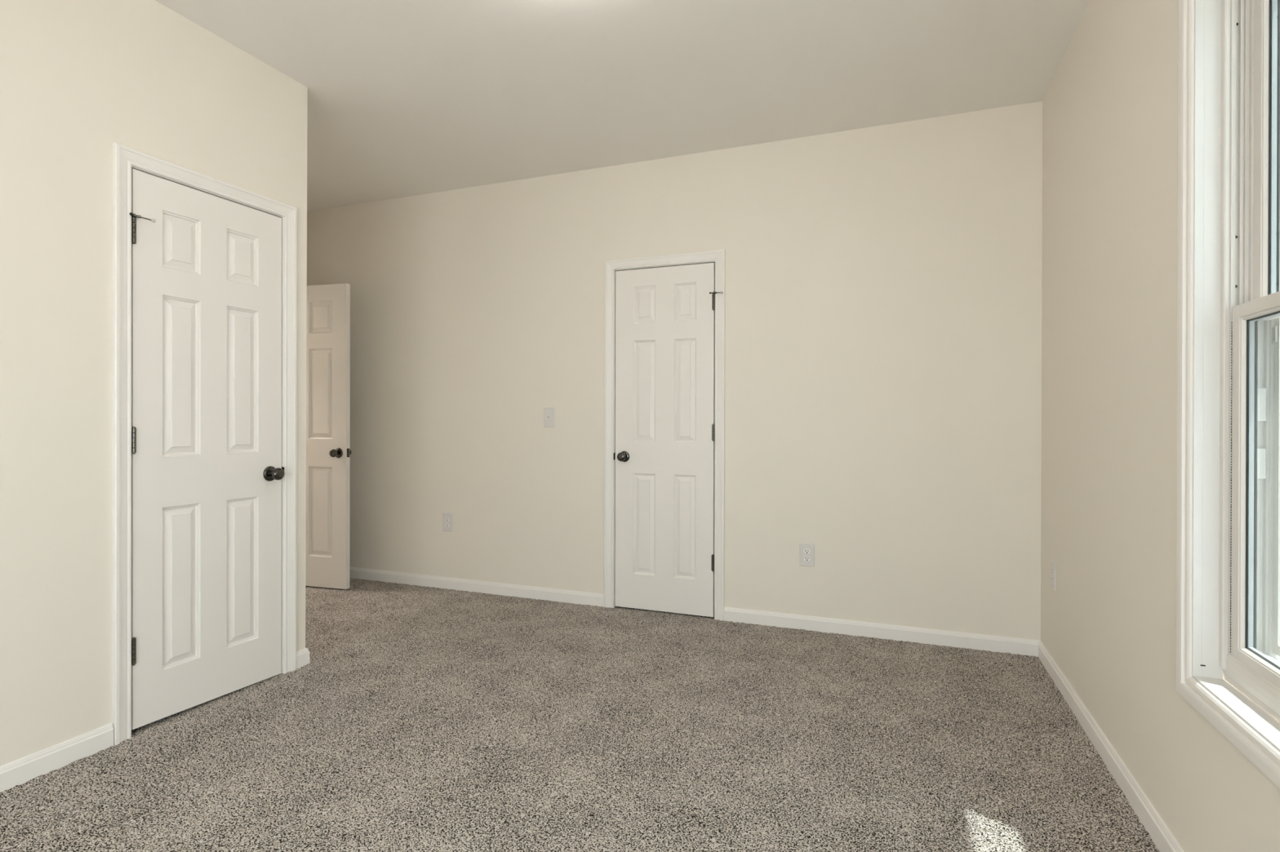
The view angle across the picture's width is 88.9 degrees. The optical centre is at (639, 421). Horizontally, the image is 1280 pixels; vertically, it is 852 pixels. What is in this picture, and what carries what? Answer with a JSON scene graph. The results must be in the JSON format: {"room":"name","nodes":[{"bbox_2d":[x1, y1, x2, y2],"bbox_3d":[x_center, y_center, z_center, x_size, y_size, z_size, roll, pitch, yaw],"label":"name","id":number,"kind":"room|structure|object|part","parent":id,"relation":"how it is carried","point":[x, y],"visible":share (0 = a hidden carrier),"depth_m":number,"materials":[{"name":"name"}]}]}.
{"room":"empty bedroom","nodes":[
{"label":"empty bedroom","id":0,"kind":"room"},
{"bbox_2d":[0,0,307,766],"bbox_3d":[-2.313,-0.212,1.199,0.110,2.679,3.977,0,0,21],"label":"wall","id":1,"kind":"structure","parent":0,"point":[78,78],"depth_m":2.17,"materials":[{"name":"beige paint"}]},
{"bbox_2d":[0,723,113,792],"bbox_3d":[-2.405,1.097,0.799,0.013,0.088,3.160,0,0,21],"label":"baseboard","id":2,"kind":"structure","parent":1,"relation":"attached to","point":[21,771],"depth_m":2.11,"materials":[{"name":"white paint"}]},
{"bbox_2d":[111,142,297,745],"bbox_3d":[-1.728,0.080,2.631,0.174,2.104,0.743,0,0,21],"label":"door","id":3,"kind":"structure","parent":1,"relation":"in","point":[205,267],"depth_m":2.57,"materials":[{"name":"white paint"}]},
{"bbox_3d":[-1.585,0.226,2.841,0.058,0.054,0.054,0,0,21],"label":"knob","id":4,"kind":"part","parent":3,"relation":"part of","materials":[{"name":"black metal"}]},
{"bbox_2d":[0,577,1159,851],"bbox_3d":[-1.601,1.127,2.020,6.126,0.010,6.357,0,0,21],"label":"floor","id":5,"kind":"structure","parent":0,"point":[418,718],"depth_m":2.25,"materials":[{"name":"carpet"}]},
{"bbox_2d":[155,0,1089,211],"bbox_3d":[-1.595,-1.612,2.014,6.126,0.120,6.357,0,0,21],"label":"ceiling","id":6,"kind":"structure","parent":0,"point":[406,98],"depth_m":2.87,"materials":[{"name":"white paint"}]},
{"bbox_2d":[306,101,1042,640],"bbox_3d":[-0.822,-0.216,4.272,5.956,2.679,0.110,0,0,21],"label":"wall","id":7,"kind":"structure","parent":0,"point":[883,282],"depth_m":3.63,"materials":[{"name":"beige paint"}]},
{"bbox_2d":[442,512,453,532],"bbox_3d":[-1.295,0.676,4.392,0.079,0.124,0.008,0,0,21],"label":"wall outlet","id":8,"kind":"object","parent":7,"relation":"attached to","point":[447,518],"visible":1,"depth_m":4.39,"materials":[{"name":"white plastic"}]},
{"bbox_2d":[350,567,604,607],"bbox_3d":[-1.361,1.091,4.415,2.454,0.088,0.013,0,0,21],"label":"baseboard","id":9,"kind":"structure","parent":7,"relation":"attached to","point":[462,584],"depth_m":4.29,"materials":[{"name":"white paint"}]},
{"bbox_2d":[543,407,555,426],"bbox_3d":[-0.574,-0.029,4.108,0.081,0.125,0.018,0,0,21],"label":"light switch","id":10,"kind":"object","parent":7,"relation":"attached to","point":[548,412],"visible":1,"depth_m":4.11,"materials":[{"name":"white plastic"}]},
{"bbox_2d":[604,249,725,621],"bbox_3d":[0.144,0.078,3.866,0.743,2.110,0.174,0,0,21],"label":"door","id":11,"kind":"structure","parent":7,"relation":"in","point":[664,375],"depth_m":3.84,"materials":[{"name":"white paint"}]},
{"bbox_3d":[-0.106,0.209,3.900,0.054,0.054,0.058,0,0,21],"label":"knob","id":12,"kind":"part","parent":11,"relation":"part of","materials":[{"name":"black metal"}]},
{"bbox_2d":[800,542,814,567],"bbox_3d":[0.907,0.723,3.545,0.079,0.124,0.008,0,0,21],"label":"wall outlet","id":13,"kind":"object","parent":7,"relation":"attached to","point":[806,550],"visible":1,"depth_m":3.54,"materials":[{"name":"white plastic"}]},
{"bbox_2d":[804,555,809,561],"bbox_3d":[0.906,0.743,3.543,0.034,0.027,0.003,0,0,21],"label":"receptacle","id":14,"kind":"object","parent":13,"relation":"attached to","point":[806,558],"depth_m":3.54,"materials":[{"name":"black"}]},
{"bbox_2d":[804,548,809,554],"bbox_3d":[0.906,0.704,3.543,0.034,0.027,0.003,0,0,21],"label":"receptacle","id":15,"kind":"object","parent":13,"relation":"attached to","point":[806,551],"depth_m":3.54,"materials":[{"name":"white plastic"}]},
{"bbox_2d":[724,607,1039,657],"bbox_3d":[1.206,1.098,3.427,1.559,0.088,0.013,0,0,21],"label":"baseboard","id":16,"kind":"structure","parent":7,"relation":"attached to","point":[1015,646],"depth_m":3.39,"materials":[{"name":"white paint"}]},
{"bbox_2d":[1040,0,1279,851],"bbox_3d":[1.079,-0.204,0.681,0.170,2.679,5.447,0,0,21],"label":"wall","id":17,"kind":"structure","parent":0,"point":[1109,243],"depth_m":2.05,"materials":[{"name":"beige paint"}]},
{"bbox_2d":[1050,560,1056,591],"bbox_3d":[1.836,0.682,2.903,0.007,0.124,0.079,0,0,21],"label":"wall outlet","id":18,"kind":"object","parent":17,"relation":"attached to","point":[1053,565],"visible":1,"depth_m":2.88,"materials":[{"name":"white plastic"}]},
{"bbox_2d":[1038,640,1184,851],"bbox_3d":[0.971,1.104,0.665,0.013,0.088,5.337,0,0,21],"label":"baseboard","id":19,"kind":"structure","parent":17,"relation":"attached to","point":[1163,839],"depth_m":2.07,"materials":[{"name":"white paint"}]},
{"bbox_2d":[1175,0,1279,789],"bbox_3d":[1.198,-0.237,1.052,0.161,1.816,1.155,0,0,21],"label":"window","id":20,"kind":"structure","parent":17,"relation":"in","point":[1228,472],"depth_m":1.51,"materials":[{"name":"white paint"}]},
{"bbox_3d":[1.226,-0.252,1.041,0.096,1.656,1.025,0,0,21],"label":"frame","id":21,"kind":"part","parent":20,"relation":"part of","materials":[{"name":"white plastic"}]},
{"bbox_3d":[1.228,0.566,1.042,0.090,0.080,1.025,0,0,21],"label":"frame sill","id":22,"kind":"part","parent":20,"relation":"part of","materials":[{"name":"white plastic"}]},
{"bbox_3d":[1.208,0.139,1.049,0.032,0.808,0.977,0,0,21],"label":"sash","id":23,"kind":"part","parent":20,"relation":"part of","materials":[{"name":"white plastic"}]},
{"bbox_3d":[1.245,-0.645,1.034,0.032,0.829,0.977,0,0,21],"label":"sash","id":24,"kind":"part","parent":20,"relation":"part of","materials":[{"name":"white plastic"}]},
{"bbox_3d":[1.269,0.134,1.025,0.008,0.782,0.985,0,0,21],"label":"screen frame","id":25,"kind":"part","parent":20,"relation":"part of","materials":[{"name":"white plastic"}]},
{"bbox_3d":[-2.342,-0.217,3.274,1.435,2.679,0.108,0,0,21],"label":"wall","id":26,"kind":"structure","parent":0,"visible":0},
{"bbox_2d":[296,648,309,668],"bbox_3d":[-2.277,1.091,3.282,1.558,0.088,0.075,0,0,21],"label":"baseboard","id":27,"kind":"structure","parent":26,"relation":"attached to","point":[302,655],"depth_m":3.00,"materials":[{"name":"white paint"}]},
{"bbox_3d":[-3.511,-0.217,2.389,0.110,2.679,5.337,0,0,21],"label":"wall","id":28,"kind":"structure","parent":0,"visible":0},
{"bbox_2d":[305,283,351,589],"bbox_3d":[-2.458,0.070,4.127,0.826,2.114,0.931,0,0,21],"label":"door","id":29,"kind":"structure","parent":28,"relation":"in","point":[328,451],"depth_m":4.37,"materials":[{"name":"white paint"}]},
{"bbox_3d":[-2.014,0.206,4.311,0.054,0.054,0.060,0,0,21],"label":"knob","id":30,"kind":"part","parent":29,"relation":"part of","materials":[{"name":"black metal"}]}
]}

